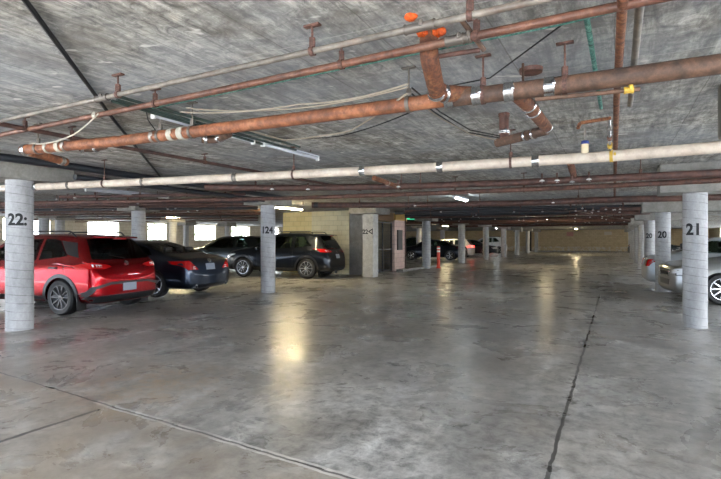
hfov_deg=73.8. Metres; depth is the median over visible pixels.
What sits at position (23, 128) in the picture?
pipe
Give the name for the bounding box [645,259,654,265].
tail light
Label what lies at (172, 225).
concrete column
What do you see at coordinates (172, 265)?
tail light
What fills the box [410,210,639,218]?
pipe
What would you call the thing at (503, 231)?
concrete column
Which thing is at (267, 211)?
concrete column
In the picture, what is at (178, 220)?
capital
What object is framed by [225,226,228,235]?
concrete column
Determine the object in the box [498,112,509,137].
rusty riser
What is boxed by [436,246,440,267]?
marker post
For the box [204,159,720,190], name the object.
pipe
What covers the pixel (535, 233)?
concrete column
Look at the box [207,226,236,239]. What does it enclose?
tree
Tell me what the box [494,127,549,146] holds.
branch
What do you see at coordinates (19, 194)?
concrete column
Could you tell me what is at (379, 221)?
wall
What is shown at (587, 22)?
tube
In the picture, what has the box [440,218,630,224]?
pipe
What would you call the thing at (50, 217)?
capital
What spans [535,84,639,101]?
pipe
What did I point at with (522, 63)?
bracket
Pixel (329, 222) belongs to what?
wall
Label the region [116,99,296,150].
conduit
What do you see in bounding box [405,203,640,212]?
pipe
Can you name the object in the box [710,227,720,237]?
wall
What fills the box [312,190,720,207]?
pipe
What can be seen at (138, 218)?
concrete column
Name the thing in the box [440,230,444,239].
concrete column
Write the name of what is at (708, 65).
drain pipe
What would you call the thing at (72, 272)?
car
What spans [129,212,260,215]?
pipe
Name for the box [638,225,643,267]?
concrete column
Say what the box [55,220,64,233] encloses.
concrete column
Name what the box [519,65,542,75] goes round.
flange
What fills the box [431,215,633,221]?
pipe
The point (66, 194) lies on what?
pipe
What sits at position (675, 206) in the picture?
beam
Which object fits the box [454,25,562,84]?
cable
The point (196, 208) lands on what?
pipe
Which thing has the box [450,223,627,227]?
pipe
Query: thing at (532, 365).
floor
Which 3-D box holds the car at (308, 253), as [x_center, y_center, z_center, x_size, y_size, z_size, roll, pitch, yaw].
[-2.926,0.537,18.607,4.515,1.726,2.228,0,0,20]
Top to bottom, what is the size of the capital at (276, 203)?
0.268 m
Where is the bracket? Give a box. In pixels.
[522,63,523,80]
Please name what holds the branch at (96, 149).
attached to the drain pipe at (409, 103)
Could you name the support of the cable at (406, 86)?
attached to the drain pipe at (409, 103)
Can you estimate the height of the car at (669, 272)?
1.455 m
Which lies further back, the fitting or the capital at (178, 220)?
the capital at (178, 220)
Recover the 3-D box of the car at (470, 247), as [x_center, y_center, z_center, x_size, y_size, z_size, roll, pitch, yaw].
[6.904,0.651,38.168,4.203,1.498,2.143,0,0,20]
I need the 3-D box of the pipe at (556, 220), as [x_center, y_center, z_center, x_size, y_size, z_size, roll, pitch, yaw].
[8.670,-1.085,26.820,12.967,0.255,0.205,0,0,24]
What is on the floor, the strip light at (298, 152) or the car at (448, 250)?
the car at (448, 250)
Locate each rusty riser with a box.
[420,29,471,102]
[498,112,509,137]
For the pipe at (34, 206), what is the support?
hanging from the ceiling
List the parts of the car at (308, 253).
wheel arch trim, roof rail, wheel arch trim, roof rail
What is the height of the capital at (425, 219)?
0.268 m
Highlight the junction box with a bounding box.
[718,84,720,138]
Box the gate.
[378,221,391,272]
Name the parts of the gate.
gate frame, gate frame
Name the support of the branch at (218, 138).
attached to the drain pipe at (409, 103)
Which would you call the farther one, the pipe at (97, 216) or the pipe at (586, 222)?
the pipe at (586, 222)
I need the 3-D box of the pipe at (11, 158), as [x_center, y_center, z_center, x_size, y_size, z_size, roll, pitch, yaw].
[-3.620,-1.120,9.159,0.241,0.107,7.917,0,0,25]
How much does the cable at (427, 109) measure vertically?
0.039 m
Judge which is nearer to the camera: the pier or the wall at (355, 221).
the wall at (355, 221)
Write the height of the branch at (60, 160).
0.124 m
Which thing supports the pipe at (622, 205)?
hanging from the ceiling
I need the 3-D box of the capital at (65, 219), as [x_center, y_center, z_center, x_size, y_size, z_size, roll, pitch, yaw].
[-14.087,-1.064,22.501,0.900,0.268,0.900,0,0,28]
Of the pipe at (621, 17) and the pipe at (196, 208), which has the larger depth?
the pipe at (196, 208)
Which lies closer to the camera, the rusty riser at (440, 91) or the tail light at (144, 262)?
the rusty riser at (440, 91)
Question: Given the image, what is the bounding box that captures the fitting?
[372,176,399,188]
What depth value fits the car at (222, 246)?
21.84 m
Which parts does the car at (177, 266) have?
number plate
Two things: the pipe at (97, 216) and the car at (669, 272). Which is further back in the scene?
the pipe at (97, 216)
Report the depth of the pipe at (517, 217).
23.12 m
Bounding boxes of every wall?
[0,216,282,247]
[312,210,348,274]
[349,214,362,274]
[379,221,390,268]
[406,229,709,250]
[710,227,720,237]
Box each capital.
[0,161,73,182]
[34,213,60,218]
[50,218,74,220]
[117,206,159,211]
[160,217,185,221]
[177,221,195,225]
[217,222,236,226]
[244,193,291,206]
[349,208,389,214]
[414,218,437,221]
[436,227,448,229]
[511,227,522,229]
[628,223,637,227]
[631,218,678,224]
[634,213,681,220]
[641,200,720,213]
[657,161,720,195]
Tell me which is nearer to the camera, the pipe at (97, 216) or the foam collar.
the foam collar
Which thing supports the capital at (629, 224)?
on the concrete column at (635, 229)
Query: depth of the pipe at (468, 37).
2.77 m
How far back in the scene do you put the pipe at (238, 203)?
13.55 m
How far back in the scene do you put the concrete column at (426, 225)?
23.49 m
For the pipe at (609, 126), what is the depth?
4.36 m
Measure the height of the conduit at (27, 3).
0.030 m
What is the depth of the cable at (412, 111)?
4.31 m
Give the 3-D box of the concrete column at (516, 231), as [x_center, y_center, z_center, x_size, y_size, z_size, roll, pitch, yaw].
[14.731,0.235,45.150,0.412,2.330,0.412,0,0,0]
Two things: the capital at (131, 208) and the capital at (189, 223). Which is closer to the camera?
the capital at (131, 208)
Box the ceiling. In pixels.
[0,0,720,230]
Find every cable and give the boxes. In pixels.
[30,113,98,144]
[180,83,407,113]
[186,86,407,111]
[224,93,406,140]
[270,111,413,138]
[411,87,499,136]
[411,93,499,138]
[427,109,495,139]
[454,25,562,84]
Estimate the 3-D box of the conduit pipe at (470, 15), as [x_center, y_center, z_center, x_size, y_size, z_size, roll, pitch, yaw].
[-2.696,-1.111,3.971,9.104,0.175,0.061,0,0,28]
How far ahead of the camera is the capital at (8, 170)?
7.43 m
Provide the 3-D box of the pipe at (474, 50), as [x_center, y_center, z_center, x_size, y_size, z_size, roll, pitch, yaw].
[0.559,-1.080,2.781,0.261,0.027,0.028,0,0,24]
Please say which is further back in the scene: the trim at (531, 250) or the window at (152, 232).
the trim at (531, 250)
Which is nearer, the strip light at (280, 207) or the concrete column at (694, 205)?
the concrete column at (694, 205)
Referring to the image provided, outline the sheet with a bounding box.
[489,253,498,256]
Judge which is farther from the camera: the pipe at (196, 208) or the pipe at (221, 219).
the pipe at (221, 219)
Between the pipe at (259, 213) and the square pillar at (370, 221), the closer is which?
the square pillar at (370, 221)
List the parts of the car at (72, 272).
roof rail, wheel arch trim, pillar panel, roof rail, number plate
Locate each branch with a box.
[28,153,68,165]
[79,148,106,152]
[201,133,231,143]
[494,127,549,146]
[513,98,552,132]
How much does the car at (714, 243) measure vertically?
1.495 m
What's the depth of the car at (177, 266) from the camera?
11.75 m
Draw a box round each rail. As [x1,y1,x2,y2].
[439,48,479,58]
[460,21,485,51]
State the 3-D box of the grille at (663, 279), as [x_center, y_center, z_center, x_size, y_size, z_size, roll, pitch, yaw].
[7.228,0.959,11.411,0.014,0.130,0.840,0,0,20]
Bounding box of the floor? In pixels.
[0,251,720,478]
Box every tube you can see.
[152,12,615,108]
[584,19,602,109]
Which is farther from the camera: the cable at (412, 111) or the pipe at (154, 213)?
the pipe at (154, 213)
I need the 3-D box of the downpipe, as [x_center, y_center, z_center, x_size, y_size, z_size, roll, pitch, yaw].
[2.079,0.140,22.246,0.055,2.480,0.055,0,0,-22]
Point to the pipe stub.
(571, 167)
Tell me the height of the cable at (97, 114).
0.102 m
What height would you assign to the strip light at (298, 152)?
0.124 m
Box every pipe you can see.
[0,0,557,122]
[0,0,673,136]
[0,117,361,190]
[0,129,720,191]
[0,153,282,196]
[0,197,243,206]
[0,205,257,208]
[0,206,259,211]
[0,207,257,210]
[1,208,257,212]
[18,65,443,155]
[34,212,257,215]
[34,215,257,220]
[34,219,257,222]
[57,212,257,217]
[59,187,245,197]
[66,194,257,202]
[73,174,264,201]
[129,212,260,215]
[204,159,720,190]
[312,190,720,207]
[394,207,599,214]
[405,203,640,209]
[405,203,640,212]
[405,210,647,216]
[405,213,649,217]
[406,218,630,223]
[406,222,630,225]
[407,215,621,220]
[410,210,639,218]
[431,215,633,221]
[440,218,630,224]
[444,40,720,108]
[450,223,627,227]
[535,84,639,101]
[576,116,610,128]
[606,120,612,150]
[613,0,627,195]
[627,7,643,106]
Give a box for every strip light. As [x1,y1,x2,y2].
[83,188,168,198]
[151,114,188,125]
[231,134,254,144]
[261,140,318,160]
[275,206,303,210]
[452,195,468,200]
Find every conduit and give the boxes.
[21,0,167,185]
[111,99,262,144]
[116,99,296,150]
[120,96,300,147]
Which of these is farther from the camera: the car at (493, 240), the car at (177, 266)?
the car at (493, 240)
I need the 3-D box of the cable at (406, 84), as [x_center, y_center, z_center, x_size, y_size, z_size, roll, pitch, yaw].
[-0.531,-1.012,3.592,2.007,0.086,0.273,0,0,27]
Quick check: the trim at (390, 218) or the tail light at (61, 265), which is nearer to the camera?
the tail light at (61, 265)
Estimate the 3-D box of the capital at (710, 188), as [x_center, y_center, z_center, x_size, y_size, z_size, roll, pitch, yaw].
[5.822,-0.974,7.485,2.000,0.448,0.700,0,0,28]
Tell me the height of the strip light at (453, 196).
0.144 m
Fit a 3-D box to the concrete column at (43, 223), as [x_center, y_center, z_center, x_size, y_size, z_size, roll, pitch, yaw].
[-13.517,0.235,20.500,0.412,2.330,0.412,0,0,0]
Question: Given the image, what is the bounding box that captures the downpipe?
[405,218,405,267]
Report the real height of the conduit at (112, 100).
0.025 m
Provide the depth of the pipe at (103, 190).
10.66 m
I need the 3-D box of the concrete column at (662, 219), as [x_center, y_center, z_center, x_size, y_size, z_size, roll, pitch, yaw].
[8.251,0.325,13.092,0.372,2.150,0.372,0,0,0]
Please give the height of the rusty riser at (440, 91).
0.310 m
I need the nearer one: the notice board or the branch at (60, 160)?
the branch at (60, 160)
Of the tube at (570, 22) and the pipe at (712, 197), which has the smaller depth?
the tube at (570, 22)
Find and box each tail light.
[58,262,111,268]
[142,260,153,265]
[168,261,198,269]
[315,249,331,252]
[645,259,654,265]
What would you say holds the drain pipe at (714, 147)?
hanging from the ceiling
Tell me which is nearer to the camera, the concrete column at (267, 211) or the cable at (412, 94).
the cable at (412, 94)
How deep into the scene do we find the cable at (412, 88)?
4.13 m
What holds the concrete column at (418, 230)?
on the floor
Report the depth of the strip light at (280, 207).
16.30 m
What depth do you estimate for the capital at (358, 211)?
17.75 m
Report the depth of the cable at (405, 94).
4.32 m
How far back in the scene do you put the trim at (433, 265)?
22.20 m
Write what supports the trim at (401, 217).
attached to the wall at (379, 221)
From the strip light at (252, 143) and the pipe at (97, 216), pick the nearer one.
the strip light at (252, 143)
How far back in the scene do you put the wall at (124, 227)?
33.16 m
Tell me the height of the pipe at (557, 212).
0.256 m
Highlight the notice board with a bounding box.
[397,230,402,249]
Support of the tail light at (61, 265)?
attached to the car at (72, 272)
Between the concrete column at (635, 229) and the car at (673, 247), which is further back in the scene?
the car at (673, 247)
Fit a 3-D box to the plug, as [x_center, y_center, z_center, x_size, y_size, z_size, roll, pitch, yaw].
[0.269,-1.191,2.564,0.072,0.040,0.072,0,0,0]
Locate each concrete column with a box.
[5,179,33,330]
[38,218,49,233]
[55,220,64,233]
[131,211,145,239]
[169,222,176,242]
[183,226,188,246]
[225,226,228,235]
[261,205,274,292]
[416,228,421,257]
[422,221,430,268]
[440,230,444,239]
[458,225,464,262]
[483,227,488,259]
[501,229,505,256]
[515,230,518,254]
[526,231,529,252]
[534,232,537,251]
[630,231,631,256]
[632,230,633,259]
[634,228,637,262]
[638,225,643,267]
[644,220,654,255]
[655,212,670,291]
[682,192,707,328]
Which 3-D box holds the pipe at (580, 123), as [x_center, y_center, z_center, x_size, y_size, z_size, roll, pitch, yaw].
[2.030,-1.026,4.190,0.282,0.080,0.077,0,0,34]
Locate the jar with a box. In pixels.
[581,128,588,152]
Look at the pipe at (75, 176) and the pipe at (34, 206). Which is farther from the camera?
the pipe at (34, 206)
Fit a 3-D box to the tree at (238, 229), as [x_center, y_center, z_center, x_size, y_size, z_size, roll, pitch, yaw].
[-11.623,-0.410,46.142,2.758,4.246,2.744,0,0,0]
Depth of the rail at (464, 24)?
2.60 m
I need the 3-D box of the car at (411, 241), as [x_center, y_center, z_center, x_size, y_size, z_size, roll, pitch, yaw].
[4.846,0.532,45.218,4.506,1.736,2.243,0,0,20]
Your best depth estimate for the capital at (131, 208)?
15.13 m
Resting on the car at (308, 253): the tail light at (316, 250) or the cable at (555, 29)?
the tail light at (316, 250)
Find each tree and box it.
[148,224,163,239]
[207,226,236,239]
[231,227,246,235]
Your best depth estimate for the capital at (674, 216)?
18.14 m
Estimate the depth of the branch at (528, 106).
3.46 m
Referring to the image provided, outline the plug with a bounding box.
[404,12,417,21]
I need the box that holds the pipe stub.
[567,164,576,178]
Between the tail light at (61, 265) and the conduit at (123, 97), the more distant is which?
the tail light at (61, 265)
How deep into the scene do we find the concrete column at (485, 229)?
34.23 m
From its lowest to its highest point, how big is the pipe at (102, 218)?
0.237 m
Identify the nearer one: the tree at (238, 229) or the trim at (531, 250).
the tree at (238, 229)
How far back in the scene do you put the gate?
20.65 m
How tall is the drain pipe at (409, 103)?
0.317 m
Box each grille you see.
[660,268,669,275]
[660,276,668,283]
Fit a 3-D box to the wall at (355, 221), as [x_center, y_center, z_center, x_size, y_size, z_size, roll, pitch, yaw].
[0.061,0.100,19.498,0.870,2.600,0.550,0,0,28]
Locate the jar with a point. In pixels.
(585, 143)
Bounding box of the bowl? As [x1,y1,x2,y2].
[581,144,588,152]
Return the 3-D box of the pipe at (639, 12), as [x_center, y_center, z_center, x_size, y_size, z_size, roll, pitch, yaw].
[1.759,-1.120,3.088,0.040,0.039,2.026,0,0,28]
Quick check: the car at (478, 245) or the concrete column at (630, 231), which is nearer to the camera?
the concrete column at (630, 231)
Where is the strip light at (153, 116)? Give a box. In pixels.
[151,114,188,125]
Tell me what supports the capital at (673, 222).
on the concrete column at (640, 227)
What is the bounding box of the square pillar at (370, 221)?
[363,214,377,276]
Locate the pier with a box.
[392,220,404,271]
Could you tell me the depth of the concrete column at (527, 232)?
50.36 m
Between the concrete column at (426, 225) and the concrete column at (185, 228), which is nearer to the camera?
the concrete column at (426, 225)
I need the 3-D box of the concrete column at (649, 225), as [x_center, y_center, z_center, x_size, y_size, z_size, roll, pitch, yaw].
[11.121,0.325,18.463,0.372,2.150,0.372,0,0,0]
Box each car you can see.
[0,231,155,314]
[134,240,228,297]
[193,236,260,258]
[227,231,344,278]
[406,236,431,246]
[406,239,466,259]
[443,239,474,257]
[469,240,497,254]
[477,236,506,252]
[627,244,679,252]
[641,237,720,281]
[658,256,720,304]
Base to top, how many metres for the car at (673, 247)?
1.498 m
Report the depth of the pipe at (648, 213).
19.00 m
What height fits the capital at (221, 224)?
0.268 m
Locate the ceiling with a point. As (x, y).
(150, 42)
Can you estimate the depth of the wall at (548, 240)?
56.95 m
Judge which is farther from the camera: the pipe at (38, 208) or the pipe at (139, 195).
the pipe at (38, 208)
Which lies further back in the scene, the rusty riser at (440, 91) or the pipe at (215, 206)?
the pipe at (215, 206)
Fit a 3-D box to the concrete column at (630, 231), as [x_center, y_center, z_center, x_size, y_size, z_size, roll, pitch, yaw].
[22.602,0.325,39.949,0.372,2.150,0.372,0,0,0]
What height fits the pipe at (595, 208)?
0.266 m
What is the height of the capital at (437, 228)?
0.268 m
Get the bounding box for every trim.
[378,213,393,221]
[394,214,406,220]
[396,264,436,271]
[531,250,627,251]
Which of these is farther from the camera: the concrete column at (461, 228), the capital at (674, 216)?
the concrete column at (461, 228)
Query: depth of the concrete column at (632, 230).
34.46 m
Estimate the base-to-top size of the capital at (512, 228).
0.268 m
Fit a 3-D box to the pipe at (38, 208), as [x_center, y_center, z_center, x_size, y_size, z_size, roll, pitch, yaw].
[-8.380,-1.085,17.148,9.731,0.226,0.076,0,0,6]

